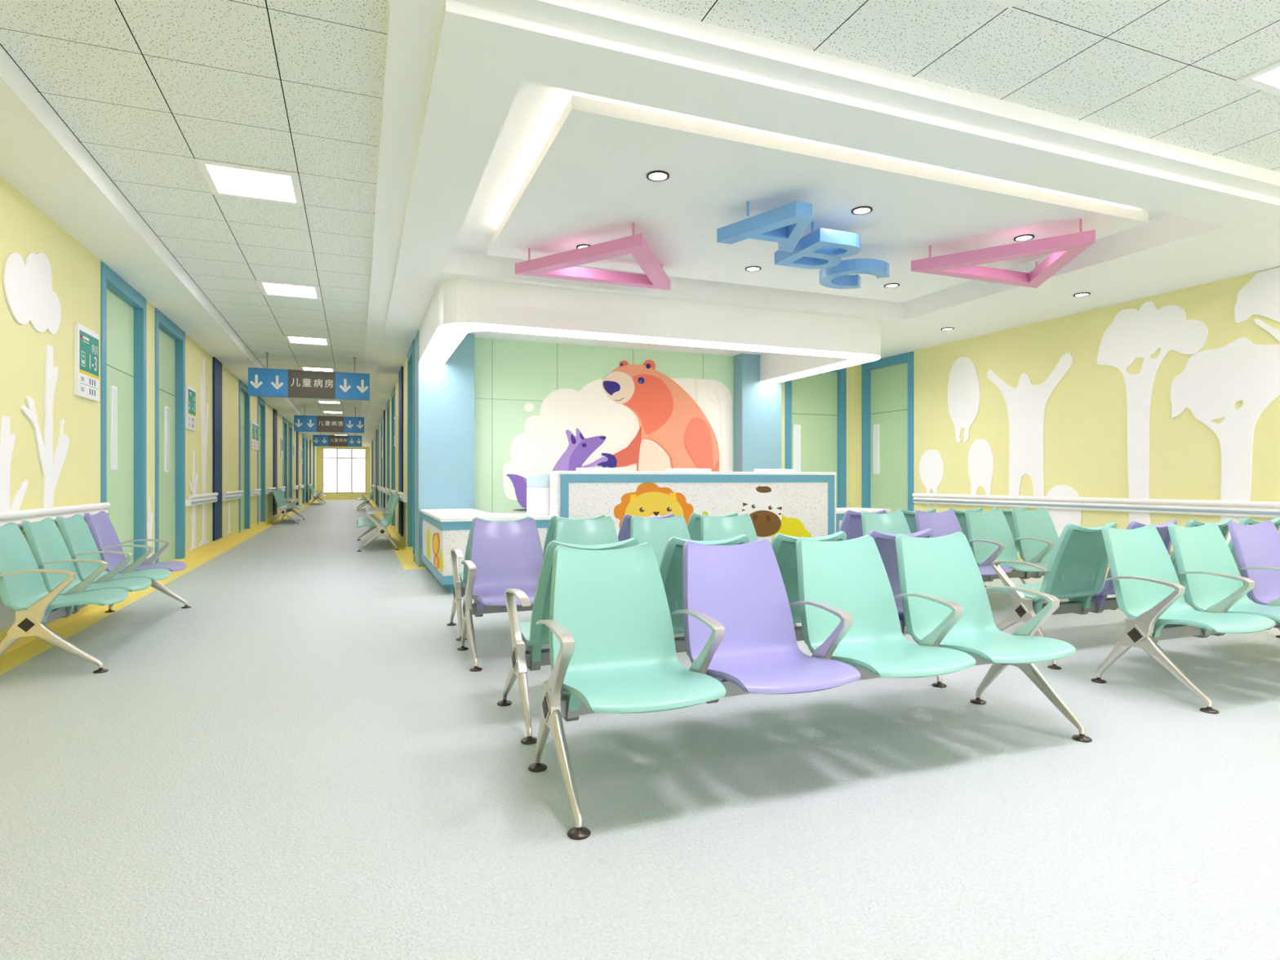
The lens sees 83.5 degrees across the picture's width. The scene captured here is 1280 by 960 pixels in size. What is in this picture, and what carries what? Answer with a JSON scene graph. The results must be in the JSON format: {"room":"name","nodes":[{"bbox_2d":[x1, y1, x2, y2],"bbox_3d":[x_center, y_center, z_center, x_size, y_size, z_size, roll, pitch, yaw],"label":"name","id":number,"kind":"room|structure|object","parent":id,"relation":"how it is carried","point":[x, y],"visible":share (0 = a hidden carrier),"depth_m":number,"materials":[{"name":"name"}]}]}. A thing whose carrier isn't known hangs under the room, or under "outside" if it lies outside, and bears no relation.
{"room":"hospital waiting area","nodes":[
{"label":"hospital waiting area","id":0,"kind":"room"},
{"bbox_2d":[0,175,316,613],"bbox_3d":[-9.405,-0.620,17.788,0.180,3.500,50.000,0,0,-22],"label":"wall","id":1,"kind":"structure","parent":0,"point":[24,228],"depth_m":5.82,"materials":[{"name":"beige paint"}]},
{"bbox_2d":[0,416,28,631],"bbox_3d":[-4.128,0.273,4.700,0.014,1.374,0.542,0,0,-22],"label":"wall art","id":2,"kind":"object","parent":1,"relation":"attached to","point":[7,615],"visible":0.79,"depth_m":4.65,"materials":[{"name":"white paint"}]},
{"bbox_2d":[2,252,61,333],"bbox_3d":[-4.270,-1.347,5.058,0.014,0.588,0.949,0,0,-22],"label":"wall art","id":3,"kind":"object","parent":1,"relation":"attached to","point":[29,295],"visible":1,"depth_m":5.01,"materials":[{"name":"white plastic"}]},
{"bbox_2d":[20,343,69,507],"bbox_3d":[-4.351,-0.036,5.264,0.014,1.921,0.859,0,0,-22],"label":"wall art","id":4,"kind":"object","parent":1,"relation":"attached to","point":[51,465],"visible":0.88,"depth_m":5.28,"materials":[{"name":"white"}]},
{"bbox_2d":[0,502,110,532],"bbox_3d":[-2.438,0.273,0.520,0.088,0.151,12.560,0,0,-22],"label":"wall rail","id":5,"kind":"object","parent":1,"relation":"attached to","point":[33,515],"visible":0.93,"depth_m":5.14,"materials":[{"name":"white plastic"}]},
{"bbox_2d":[74,322,99,401],"bbox_3d":[-4.644,-0.978,6.030,0.034,0.585,0.510,0,0,-22],"label":"door sign","id":6,"kind":"object","parent":1,"relation":"attached to","point":[86,342],"visible":1,"depth_m":5.98,"materials":[{"name":"white plastic"}]},
{"bbox_2d":[100,261,146,564],"bbox_3d":[-5.112,-0.415,7.050,0.114,3.070,1.450,0,0,-22],"label":"door","id":7,"kind":"structure","parent":1,"relation":"in","point":[123,309],"depth_m":7.25,"materials":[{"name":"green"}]},
{"bbox_2d":[146,496,153,558],"bbox_3d":[-5.390,0.570,7.894,0.014,0.780,0.224,0,0,-22],"label":"wall art","id":8,"kind":"object","parent":1,"relation":"attached to","point":[149,524],"visible":0.81,"depth_m":7.86,"materials":[{"name":"white"}]},
{"bbox_2d":[0,498,315,656],"bbox_3d":[-9.393,1.048,17.793,0.166,0.165,50.000,0,0,-22],"label":"baseboard","id":9,"kind":"structure","parent":1,"relation":"attached to","point":[193,554],"depth_m":9.88,"materials":[{"name":"yellow paint"}]},
{"bbox_2d":[155,307,185,563],"bbox_3d":[-5.797,-0.415,8.784,0.114,3.070,1.480,0,0,-22],"label":"door","id":10,"kind":"structure","parent":1,"relation":"in","point":[170,339],"depth_m":9.09,"materials":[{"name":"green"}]},
{"bbox_2d":[185,384,195,431],"bbox_3d":[-6.129,-0.978,9.787,0.034,0.585,0.510,0,0,-22],"label":"door sign","id":11,"kind":"object","parent":1,"relation":"attached to","point":[190,393],"visible":1,"depth_m":9.71,"materials":[{"name":"white plastic"}]},
{"bbox_2d":[188,450,198,550],"bbox_3d":[-6.229,0.277,10.018,0.014,1.367,0.646,0,0,-22],"label":"wall art","id":12,"kind":"object","parent":1,"relation":"attached to","point":[193,488],"visible":0.95,"depth_m":9.99,"materials":[{"name":"white"}]},
{"bbox_2d":[185,492,218,506],"bbox_3d":[-6.363,0.273,10.453,0.088,0.151,1.920,0,0,-22],"label":"wall rail","id":13,"kind":"object","parent":1,"relation":"attached to","point":[197,499],"visible":1,"depth_m":10.16,"materials":[{"name":"white plastic"}]},
{"bbox_2d":[199,357,208,546],"bbox_3d":[-6.504,-0.428,10.711,0.014,2.777,0.760,0,0,-22],"label":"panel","id":14,"kind":"object","parent":1,"relation":"attached to","point":[204,426],"visible":0.97,"depth_m":10.64,"materials":[{"name":"white"}]},
{"bbox_2d":[212,356,222,541],"bbox_3d":[-6.881,-0.492,11.689,0.030,2.913,0.680,0,0,-22],"label":"panel","id":15,"kind":"object","parent":1,"relation":"attached to","point":[216,364],"visible":1,"depth_m":11.61,"materials":[{"name":"blue"}]},
{"bbox_2d":[222,489,243,500],"bbox_3d":[-7.359,0.273,12.973,0.088,0.151,1.940,0,0,-22],"label":"wall rail","id":16,"kind":"object","parent":1,"relation":"attached to","point":[226,495],"visible":0.96,"depth_m":12.71,"materials":[{"name":"white plastic"}]},
{"bbox_2d":[239,379,250,533],"bbox_3d":[-8.088,-0.415,14.583,0.114,3.070,1.490,0,0,-22],"label":"door","id":17,"kind":"structure","parent":1,"relation":"in","point":[244,399],"depth_m":15.12,"materials":[{"name":"blue"}]},
{"bbox_2d":[250,421,255,448],"bbox_3d":[-8.463,-0.978,15.693,0.034,0.585,0.510,0,0,-22],"label":"door sign","id":18,"kind":"object","parent":1,"relation":"attached to","point":[252,424],"visible":1,"depth_m":15.59,"materials":[{"name":"white plastic"}]},
{"bbox_2d":[257,395,265,524],"bbox_3d":[-9.110,-0.415,17.168,0.114,3.070,1.490,0,0,-22],"label":"door","id":19,"kind":"structure","parent":1,"relation":"in","point":[260,402],"depth_m":17.74,"materials":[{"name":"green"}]},
{"bbox_2d":[273,408,277,515],"bbox_3d":[-10.158,-0.492,19.980,0.030,2.913,0.770,0,0,-22],"label":"panel","id":20,"kind":"object","parent":1,"relation":"attached to","point":[275,412],"visible":0.8,"depth_m":19.92,"materials":[{"name":"blue"}]},
{"bbox_2d":[282,417,287,503],"bbox_3d":[-11.365,-0.415,22.874,0.114,3.070,1.500,0,0,-22],"label":"door","id":21,"kind":"structure","parent":1,"relation":"in","point":[284,420],"depth_m":23.46,"materials":[{"name":"blue"}]},
{"bbox_2d":[288,422,292,504],"bbox_3d":[-12.063,-0.415,24.641,0.114,3.070,1.500,0,0,-22],"label":"door","id":22,"kind":"structure","parent":1,"relation":"in","point":[290,425],"depth_m":25.23,"materials":[{"name":"blue"}]},
{"bbox_2d":[296,431,298,505],"bbox_3d":[-13.129,-0.492,27.500,0.030,2.913,0.800,0,0,-22],"label":"panel","id":23,"kind":"object","parent":1,"relation":"attached to","point":[297,433],"visible":0.77,"depth_m":27.37,"materials":[{"name":"blue"}]},
{"bbox_2d":[302,433,304,504],"bbox_3d":[-14.489,-0.415,30.779,0.114,3.070,1.500,0,0,-22],"label":"door","id":24,"kind":"structure","parent":1,"relation":"in","point":[303,435],"depth_m":31.37,"materials":[{"name":"blue"}]},
{"bbox_2d":[305,436,307,502],"bbox_3d":[-15.260,-0.415,32.732,0.114,3.070,1.500,0,0,-22],"label":"door","id":25,"kind":"structure","parent":1,"relation":"in","point":[306,437],"depth_m":33.32,"materials":[{"name":"blue"}]},
{"bbox_2d":[312,445,315,498],"bbox_3d":[-17.429,-0.415,38.219,0.114,3.070,1.500,0,0,-22],"label":"door","id":26,"kind":"structure","parent":1,"relation":"in","point":[313,446],"depth_m":38.81,"materials":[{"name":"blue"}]},
{"bbox_2d":[0,47,319,442],"bbox_3d":[-9.080,-2.110,17.917,0.520,0.320,50.000,0,0,-22],"label":"ceiling","id":27,"kind":"structure","parent":0,"point":[40,157],"depth_m":5.32,"materials":[{"name":"white paint"}]},
{"bbox_2d":[316,445,369,499],"bbox_3d":[-17.205,-0.620,41.673,2.868,3.500,0.160,0,0,-22],"label":"wall","id":28,"kind":"structure","parent":0,"point":[319,449],"depth_m":41.49,"materials":[{"name":"beige paint"}]},
{"bbox_2d":[322,448,365,493],"bbox_3d":[-17.156,-0.543,41.660,2.341,2.614,0.060,0,0,-22],"label":"window","id":29,"kind":"structure","parent":28,"relation":"in","point":[337,457],"depth_m":41.60,"materials":[{"name":"grey metal"}]},
{"bbox_2d":[323,448,337,492],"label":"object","id":30,"kind":"structure","parent":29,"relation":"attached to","point":[330,464],"depth_m":108.39,"materials":[{"name":"white glass"}]},
{"bbox_2d":[355,448,364,492],"bbox_3d":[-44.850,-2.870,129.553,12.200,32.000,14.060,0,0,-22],"label":"window pane","id":31,"kind":"object","parent":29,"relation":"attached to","point":[359,453],"visible":0.06,"depth_m":121.07,"materials":[{"name":"white glass"}]},
{"bbox_2d":[369,357,407,540],"bbox_3d":[-9.406,-0.620,26.084,0.180,3.500,34.570,0,0,-22],"label":"wall","id":32,"kind":"structure","parent":0,"point":[405,366],"depth_m":14.18,"materials":[{"name":"beige paint"}]},
{"bbox_2d":[377,424,379,506],"bbox_3d":[-9.389,-0.415,25.913,0.114,3.070,1.500,0,0,-22],"label":"door","id":33,"kind":"structure","parent":32,"relation":"in","point":[379,424],"depth_m":25.20,"materials":[{"name":"blue"}]},
{"bbox_2d":[380,417,382,511],"bbox_3d":[-8.176,-0.415,22.844,0.114,3.070,1.500,0,0,-22],"label":"door","id":34,"kind":"structure","parent":32,"relation":"in","point":[381,420],"depth_m":23.41,"materials":[{"name":"blue"}]},
{"bbox_2d":[382,409,385,514],"bbox_3d":[-7.258,-0.492,20.357,0.030,2.913,0.800,0,0,-22],"label":"panel","id":35,"kind":"object","parent":32,"relation":"attached to","point":[384,412],"visible":0.93,"depth_m":20.05,"materials":[{"name":"blue"}]},
{"bbox_2d":[386,399,390,503],"bbox_3d":[-6.265,-0.415,18.008,0.114,3.070,1.500,0,0,-22],"label":"door","id":36,"kind":"structure","parent":32,"relation":"in","point":[388,402],"depth_m":18.57,"materials":[{"name":"blue"}]},
{"bbox_2d":[370,499,414,560],"bbox_3d":[-9.418,1.048,26.079,0.166,0.165,34.570,0,0,-22],"label":"baseboard","id":37,"kind":"structure","parent":32,"relation":"attached to","point":[403,541],"depth_m":12.56,"materials":[{"name":"yellow paint"}]},
{"bbox_2d":[391,386,395,529],"bbox_3d":[-5.310,-0.415,15.589,0.114,3.070,1.500,0,0,-22],"label":"door","id":38,"kind":"structure","parent":32,"relation":"in","point":[393,394],"depth_m":16.17,"materials":[{"name":"blue"}]},
{"bbox_2d":[398,366,403,536],"bbox_3d":[-4.242,-0.492,12.726,0.030,2.913,0.910,0,0,-22],"label":"panel","id":39,"kind":"object","parent":32,"relation":"attached to","point":[401,372],"visible":1,"depth_m":12.37,"materials":[{"name":"blue"}]},
{"bbox_2d":[407,339,414,554],"bbox_3d":[-3.334,-0.415,10.591,0.114,3.070,1.290,0,0,-22],"label":"door","id":40,"kind":"structure","parent":32,"relation":"in","point":[411,355],"depth_m":11.06,"materials":[{"name":"blue"}]},
{"bbox_2d":[414,329,474,567],"bbox_3d":[-2.671,-0.520,9.767,0.715,3.300,0.730,0,0,-22],"label":"pillar","id":41,"kind":"structure","parent":0,"point":[444,393],"depth_m":9.44,"materials":[{"name":"teal paint"}]},
{"bbox_2d":[0,499,1279,959],"bbox_3d":[-4.686,1.179,19.653,10.570,0.102,50.600,0,0,-22],"label":"floor","id":42,"kind":"structure","parent":0,"point":[303,759],"depth_m":2.55,"materials":[{"name":"plastic"}]},
{"bbox_2d":[0,511,191,673],"bbox_3d":[-3.865,0.696,5.179,0.669,0.869,2.356,0,0,-22],"label":"bench","id":43,"kind":"object","parent":42,"relation":"on","point":[47,582],"visible":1,"depth_m":4.66,"materials":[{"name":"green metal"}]},
{"bbox_2d":[271,488,305,524],"bbox_3d":[-9.493,0.696,19.420,0.669,0.869,2.356,0,0,-22],"label":"bench","id":44,"kind":"object","parent":42,"relation":"on","point":[278,495],"visible":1,"depth_m":18.91,"materials":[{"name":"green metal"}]},
{"bbox_2d":[308,485,325,504],"bbox_3d":[-15.153,0.696,33.743,0.669,0.869,2.356,0,0,-22],"label":"bench","id":45,"kind":"object","parent":42,"relation":"on","point":[315,496],"visible":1,"depth_m":33.07,"materials":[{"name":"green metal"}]},
{"bbox_2d":[356,486,375,511],"bbox_3d":[-10.533,0.696,27.557,0.669,0.869,2.356,0,0,-22],"label":"bench","id":46,"kind":"object","parent":42,"relation":"on","point":[366,500],"visible":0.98,"depth_m":26.62,"materials":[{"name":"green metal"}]},
{"bbox_2d":[355,493,399,551],"bbox_3d":[-4.591,0.696,12.519,0.669,0.869,2.356,0,0,-22],"label":"bench","id":47,"kind":"object","parent":42,"relation":"on","point":[381,524],"visible":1,"depth_m":11.90,"materials":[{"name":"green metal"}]},
{"bbox_2d":[446,511,738,640],"bbox_3d":[-0.301,0.696,5.742,2.356,0.869,0.669,0,0,-22],"label":"bench","id":48,"kind":"object","parent":42,"relation":"on","point":[694,523],"visible":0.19,"depth_m":5.34,"materials":[{"name":"grey metal"}]},
{"bbox_2d":[457,513,799,671],"bbox_3d":[-0.023,0.696,4.957,2.356,0.869,0.669,0,0,-22],"label":"bench","id":49,"kind":"object","parent":42,"relation":"on","point":[504,555],"visible":0.32,"depth_m":4.89,"materials":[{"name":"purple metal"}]},
{"bbox_2d":[419,471,890,593],"bbox_3d":[0.248,0.517,9.175,5.675,1.225,2.496,0,0,-22],"label":"reception desk","id":50,"kind":"object","parent":42,"relation":"on","point":[791,504],"visible":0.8,"depth_m":7.96,"materials":[{"name":"white stone"}]},
{"bbox_2d":[526,472,550,515],"bbox_3d":[-0.995,0.150,8.015,0.440,0.455,0.500,0,0,-22],"label":"computer monitor","id":51,"kind":"object","parent":50,"relation":"on","point":[538,484],"visible":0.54,"depth_m":7.75,"materials":[{"name":"white plastic"}]},
{"bbox_2d":[575,467,624,471],"bbox_3d":[-0.451,0.120,8.187,0.580,0.515,0.180,0,0,-22],"label":"monitor","id":52,"kind":"object","parent":50,"relation":"on","point":[576,468],"visible":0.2,"depth_m":8.17,"materials":[{"name":"white plastic"}]},
{"bbox_2d":[419,507,890,521],"bbox_3d":[0.239,0.394,9.197,5.675,0.032,2.450,0,0,-22],"label":"countertop","id":53,"kind":"structure","parent":50,"relation":"on","point":[439,514],"depth_m":7.82,"materials":[{"name":"white stone"}]},
{"bbox_2d":[666,468,711,471],"bbox_3d":[0.591,0.120,8.599,0.580,0.515,0.180,0,0,-22],"label":"monitor","id":54,"kind":"object","parent":50,"relation":"on","point":[668,469],"visible":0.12,"depth_m":8.59,"materials":[{"name":"white plastic"}]},
{"bbox_2d":[549,471,835,475],"bbox_3d":[0.698,-0.077,8.207,3.470,0.035,0.347,0,0,-22],"label":"countertop","id":55,"kind":"structure","parent":50,"relation":"on","point":[550,472],"depth_m":7.96,"materials":[{"name":"white stone"}]},
{"bbox_2d":[754,468,795,471],"bbox_3d":[1.698,0.120,9.036,0.590,0.515,0.180,0,0,-22],"label":"monitor","id":56,"kind":"object","parent":50,"relation":"on","point":[755,469],"visible":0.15,"depth_m":9.01,"materials":[{"name":"white plastic"}]},
{"bbox_2d":[497,528,946,744],"bbox_3d":[0.483,0.696,3.770,2.356,0.869,0.669,0,0,-22],"label":"bench","id":57,"kind":"object","parent":42,"relation":"on","point":[533,635],"visible":0.3,"depth_m":3.39,"materials":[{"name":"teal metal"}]},
{"bbox_2d":[528,531,1092,839],"bbox_3d":[0.758,0.696,2.979,2.356,0.869,0.669,0,0,-22],"label":"bench","id":58,"kind":"object","parent":42,"relation":"on","point":[612,649],"visible":1,"depth_m":2.98,"materials":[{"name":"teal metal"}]},
{"bbox_2d":[817,506,1027,586],"bbox_3d":[2.684,0.696,6.922,2.356,0.869,0.669,0,0,-22],"label":"bench","id":59,"kind":"object","parent":42,"relation":"on","point":[851,522],"visible":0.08,"depth_m":6.54,"materials":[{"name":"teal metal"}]},
{"bbox_2d":[861,507,1116,609],"bbox_3d":[2.962,0.696,6.136,2.356,0.869,0.669,0,0,-22],"label":"bench","id":60,"kind":"object","parent":42,"relation":"on","point":[990,537],"visible":0.51,"depth_m":6.37,"materials":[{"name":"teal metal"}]},
{"bbox_2d":[985,516,1279,669],"bbox_3d":[3.451,0.696,4.980,2.356,0.869,0.669,0,0,-22],"label":"bench","id":61,"kind":"object","parent":42,"relation":"on","point":[1076,571],"visible":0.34,"depth_m":4.52,"materials":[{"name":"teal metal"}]},
{"bbox_2d":[1090,520,1279,714],"bbox_3d":[3.731,0.696,4.191,2.356,0.869,0.669,0,0,-22],"label":"bench","id":62,"kind":"object","parent":42,"relation":"on","point":[1148,591],"visible":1,"depth_m":4.09,"materials":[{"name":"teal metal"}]},
{"bbox_2d":[0,0,1279,446],"bbox_3d":[-4.444,-2.120,19.749,9.450,0.140,50.000,0,0,-22],"label":"ceiling","id":63,"kind":"structure","parent":0,"point":[148,89],"depth_m":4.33,"materials":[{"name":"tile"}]},
{"bbox_2d":[195,158,303,205],"bbox_3d":[-2.720,-2.084,5.053,0.606,0.012,0.606,0,0,-22],"label":"recessed light","id":64,"kind":"object","parent":63,"relation":"in","point":[222,179],"visible":1,"depth_m":5.03,"materials":[{"name":"white plastic"}]},
{"bbox_2d":[205,164,295,201],"bbox_3d":[-2.720,-2.087,5.053,0.504,0.006,0.504,0,0,-22],"label":"diffuser","id":65,"kind":"object","parent":64,"relation":"attached to","point":[224,180],"depth_m":5.04,"materials":[{"name":"white plastic"}]},
{"bbox_2d":[256,280,321,299],"bbox_3d":[-3.841,-2.084,7.889,0.606,0.012,0.606,0,0,-22],"label":"recessed light","id":66,"kind":"object","parent":63,"relation":"in","point":[267,287],"visible":1,"depth_m":7.88,"materials":[{"name":"white plastic"}]},
{"bbox_2d":[262,282,316,297],"bbox_3d":[-3.841,-2.087,7.889,0.504,0.006,0.504,0,0,-22],"label":"diffuser","id":67,"kind":"object","parent":66,"relation":"attached to","point":[268,288],"depth_m":7.88,"materials":[{"name":"white plastic"}]},
{"bbox_2d":[283,334,330,346],"bbox_3d":[-4.962,-2.084,10.726,0.606,0.012,0.606,0,0,-22],"label":"recessed light","id":68,"kind":"object","parent":63,"relation":"in","point":[290,339],"visible":1,"depth_m":10.71,"materials":[{"name":"white plastic"}]},
{"bbox_2d":[288,336,326,344],"bbox_3d":[-4.962,-2.087,10.726,0.504,0.006,0.504,0,0,-22],"label":"diffuser","id":69,"kind":"object","parent":68,"relation":"attached to","point":[291,340],"depth_m":10.74,"materials":[{"name":"white plastic"}]},
{"bbox_2d":[248,352,369,400],"bbox_3d":[-5.513,-1.730,12.012,1.848,0.720,0.072,0,0,-22],"label":"hanging sign","id":70,"kind":"object","parent":63,"relation":"hanging from","point":[262,382],"visible":1,"depth_m":11.97,"materials":[{"name":"blue"}]},
{"bbox_2d":[299,366,335,372],"bbox_3d":[-6.083,-2.084,13.562,0.606,0.012,0.606,0,0,-22],"label":"recessed light","id":71,"kind":"object","parent":63,"relation":"in","point":[304,368],"visible":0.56,"depth_m":13.48,"materials":[{"name":"white plastic"}]},
{"bbox_2d":[302,367,333,371],"bbox_3d":[-6.083,-2.087,13.562,0.504,0.006,0.504,0,0,-22],"label":"diffuser","id":72,"kind":"object","parent":71,"relation":"attached to","point":[320,369],"depth_m":13.52,"materials":[{"name":"white plastic"}]},
{"bbox_2d":[293,405,364,432],"bbox_3d":[-8.895,-1.730,20.569,1.848,0.720,0.072,0,0,-22],"label":"hanging sign","id":73,"kind":"object","parent":63,"relation":"hanging from","point":[304,423],"visible":1,"depth_m":20.53,"materials":[{"name":"blue"}]},
{"bbox_2d":[312,431,361,446],"bbox_3d":[-12.349,-1.730,29.311,1.848,0.720,0.072,0,0,-22],"label":"hanging sign","id":74,"kind":"object","parent":63,"relation":"hanging from","point":[320,440],"visible":0.94,"depth_m":29.27,"materials":[{"name":"blue"}]},
{"bbox_2d":[515,222,671,290],"bbox_3d":[-0.200,-1.948,6.174,1.527,0.205,1.148,0,0,-22],"label":"triangle","id":75,"kind":"object","parent":63,"relation":"hanging from","point":[561,265],"visible":1,"depth_m":6.27,"materials":[{"name":"pink paint"}]},
{"bbox_2d":[418,279,880,382],"bbox_3d":[0.133,-1.736,9.071,5.405,0.427,2.615,0,0,-22],"label":"canopy","id":76,"kind":"object","parent":63,"relation":"attached to","point":[797,345],"visible":1,"depth_m":7.78,"materials":[{"name":"white paint"}]},
{"bbox_2d":[646,170,669,181],"bbox_3d":[0.121,-2.044,4.828,0.154,0.012,0.154,0,0,-22],"label":"recessed light","id":77,"kind":"object","parent":63,"relation":"in","point":[655,175],"visible":1,"depth_m":4.83,"materials":[{"name":"grey plastic"}]},
{"bbox_2d":[716,200,812,252],"bbox_3d":[1.041,-1.945,5.358,0.683,0.210,0.700,0,0,-22],"label":"hanging letter","id":78,"kind":"object","parent":63,"relation":"hanging from","point":[785,225],"visible":1,"depth_m":5.31,"materials":[{"name":"blue paint"}]},
{"bbox_2d":[774,222,860,269],"bbox_3d":[1.508,-1.945,5.924,0.519,0.210,0.650,0,0,-22],"label":"hanging letter","id":79,"kind":"object","parent":63,"relation":"hanging from","point":[821,248],"visible":1,"depth_m":5.81,"materials":[{"name":"blue paint"}]},
{"bbox_2d":[819,257,889,288],"bbox_3d":[1.936,-1.945,6.593,0.546,0.210,0.619,0,0,-22],"label":"hanging letter","id":80,"kind":"object","parent":63,"relation":"hanging from","point":[837,277],"visible":0.91,"depth_m":6.41,"materials":[{"name":"blue paint"}]},
{"bbox_2d":[851,205,872,214],"bbox_3d":[1.684,-2.044,5.446,0.154,0.012,0.154,0,0,-22],"label":"recessed light","id":81,"kind":"object","parent":63,"relation":"in","point":[864,210],"visible":1,"depth_m":5.44,"materials":[{"name":"grey plastic"}]},
{"bbox_2d":[911,218,1095,288],"bbox_3d":[3.317,-1.948,6.091,1.527,0.205,1.148,0,0,-22],"label":"triangle","id":82,"kind":"object","parent":63,"relation":"hanging from","point":[1064,249],"visible":1,"depth_m":6.12,"materials":[{"name":"pink paint"}]},
{"bbox_2d":[986,0,1021,8],"bbox_3d":[1.461,-2.084,2.770,0.606,0.012,0.606,0,0,-22],"label":"recessed light","id":83,"kind":"object","parent":63,"relation":"in","point":[1007,3],"visible":1,"depth_m":3.12,"materials":[{"name":"white plastic"}]},
{"bbox_2d":[1013,234,1034,241],"bbox_3d":[3.244,-2.044,6.062,0.154,0.012,0.154,0,0,-22],"label":"recessed light","id":84,"kind":"object","parent":63,"relation":"in","point":[1025,237],"visible":1,"depth_m":6.07,"materials":[{"name":"grey plastic"}]},
{"bbox_2d":[1235,60,1279,96],"bbox_3d":[3.506,-2.084,3.578,0.606,0.012,0.606,0,0,-22],"label":"recessed light","id":85,"kind":"object","parent":63,"relation":"in","point":[1267,78],"visible":1,"depth_m":3.73,"materials":[{"name":"white plastic"}]},
{"bbox_2d":[1255,66,1279,86],"bbox_3d":[3.506,-2.087,3.578,0.504,0.006,0.504,0,0,-22],"label":"diffuser","id":86,"kind":"object","parent":85,"relation":"attached to","point":[1271,77],"depth_m":3.73,"materials":[{"name":"white plastic"}]},
{"bbox_2d":[474,337,854,513],"bbox_3d":[0.630,-0.620,11.076,6.387,3.500,0.202,0,0,-22],"label":"wall","id":87,"kind":"structure","parent":0,"point":[509,375],"depth_m":10.11,"materials":[{"name":"green"}]},
{"bbox_2d":[502,360,732,510],"bbox_3d":[-0.216,-0.686,10.612,3.612,2.230,0.040,0,0,-22],"label":"wall mural","id":88,"kind":"object","parent":87,"relation":"attached to","point":[636,417],"visible":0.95,"depth_m":10.64,"materials":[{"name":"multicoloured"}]},
{"bbox_2d":[785,367,846,507],"bbox_3d":[2.895,-0.415,11.911,1.200,3.070,0.114,0,0,-22],"label":"door","id":89,"kind":"structure","parent":87,"relation":"in","point":[815,405],"depth_m":11.99,"materials":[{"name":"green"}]},
{"bbox_2d":[733,353,781,471],"bbox_3d":[1.812,-0.520,11.415,0.710,3.300,0.500,0,0,-22],"label":"pillar","id":90,"kind":"structure","parent":0,"point":[757,404],"depth_m":11.16,"materials":[{"name":"teal paint"}]},
{"bbox_2d":[359,0,1279,445],"bbox_3d":[-5.097,-2.135,23.759,7.717,0.270,42.060,0,0,-22],"label":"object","id":91,"kind":"object","parent":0,"point":[414,26],"visible":0.61,"depth_m":3.76,"materials":[{"name":"white paint"}]},
{"bbox_2d":[854,266,1279,555],"bbox_3d":[6.442,-0.620,5.303,0.180,3.500,15.130,0,0,-22],"label":"wall","id":92,"kind":"structure","parent":0,"point":[1086,418],"depth_m":8.24,"materials":[{"name":"beige paint"}]},
{"bbox_2d":[861,351,914,513],"bbox_3d":[3.968,-0.415,11.436,0.114,3.070,1.195,0,0,-22],"label":"door","id":93,"kind":"structure","parent":92,"relation":"in","point":[887,384],"depth_m":11.47,"materials":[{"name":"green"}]},
{"bbox_2d":[919,449,943,506],"bbox_3d":[4.273,-0.028,10.524,0.014,0.838,0.477,0,0,-22],"label":"wall art","id":94,"kind":"object","parent":92,"relation":"attached to","point":[931,464],"visible":0.99,"depth_m":10.51,"materials":[{"name":"white"}]},
{"bbox_2d":[947,356,980,442],"bbox_3d":[4.493,-1.119,9.968,0.014,1.191,0.569,0,0,-22],"label":"wall art","id":95,"kind":"object","parent":92,"relation":"attached to","point":[963,384],"visible":1,"depth_m":9.96,"materials":[{"name":"white plastic"}]},
{"bbox_2d":[968,439,994,506],"bbox_3d":[4.603,-0.096,9.691,0.014,0.916,0.427,0,0,-22],"label":"wall art","id":96,"kind":"object","parent":92,"relation":"attached to","point":[980,456],"visible":0.97,"depth_m":9.68,"materials":[{"name":"white"}]},
{"bbox_2d":[986,351,1074,509],"bbox_3d":[4.868,-0.565,9.018,0.014,1.906,1.261,0,0,-22],"label":"wall art","id":97,"kind":"object","parent":92,"relation":"attached to","point":[1026,403],"visible":0.96,"depth_m":9.01,"materials":[{"name":"white plastic"}]},
{"bbox_2d":[1046,484,1081,537],"bbox_3d":[5.047,0.411,8.566,0.014,0.707,0.478,0,0,-22],"label":"wall art","id":98,"kind":"object","parent":92,"relation":"attached to","point":[1060,518],"visible":0.6,"depth_m":8.55,"materials":[{"name":"white"}]},
{"bbox_2d":[911,493,1279,518],"bbox_3d":[6.595,0.273,4.552,0.088,0.151,13.420,0,0,-22],"label":"wall rail","id":99,"kind":"object","parent":92,"relation":"attached to","point":[1214,508],"visible":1,"depth_m":7.87,"materials":[{"name":"white plastic"}]},
{"bbox_2d":[1096,301,1208,524],"bbox_3d":[5.414,-0.618,7.638,0.014,2.575,1.149,0,0,-22],"label":"wall art","id":100,"kind":"object","parent":92,"relation":"attached to","point":[1133,334],"visible":0.97,"depth_m":7.69,"materials":[{"name":"white"}]},
{"bbox_2d":[1170,337,1279,544],"bbox_3d":[5.724,-0.362,6.852,0.014,1.992,1.245,0,0,-22],"label":"wall art","id":101,"kind":"object","parent":92,"relation":"attached to","point":[1211,384],"visible":0.95,"depth_m":6.89,"materials":[{"name":"white plastic"}]},
{"bbox_2d":[1234,267,1279,341],"bbox_3d":[5.877,-1.589,6.466,0.014,0.703,0.906,0,0,-22],"label":"wall art","id":102,"kind":"object","parent":92,"relation":"attached to","point":[1260,295],"visible":1,"depth_m":6.67,"materials":[{"name":"white plastic"}]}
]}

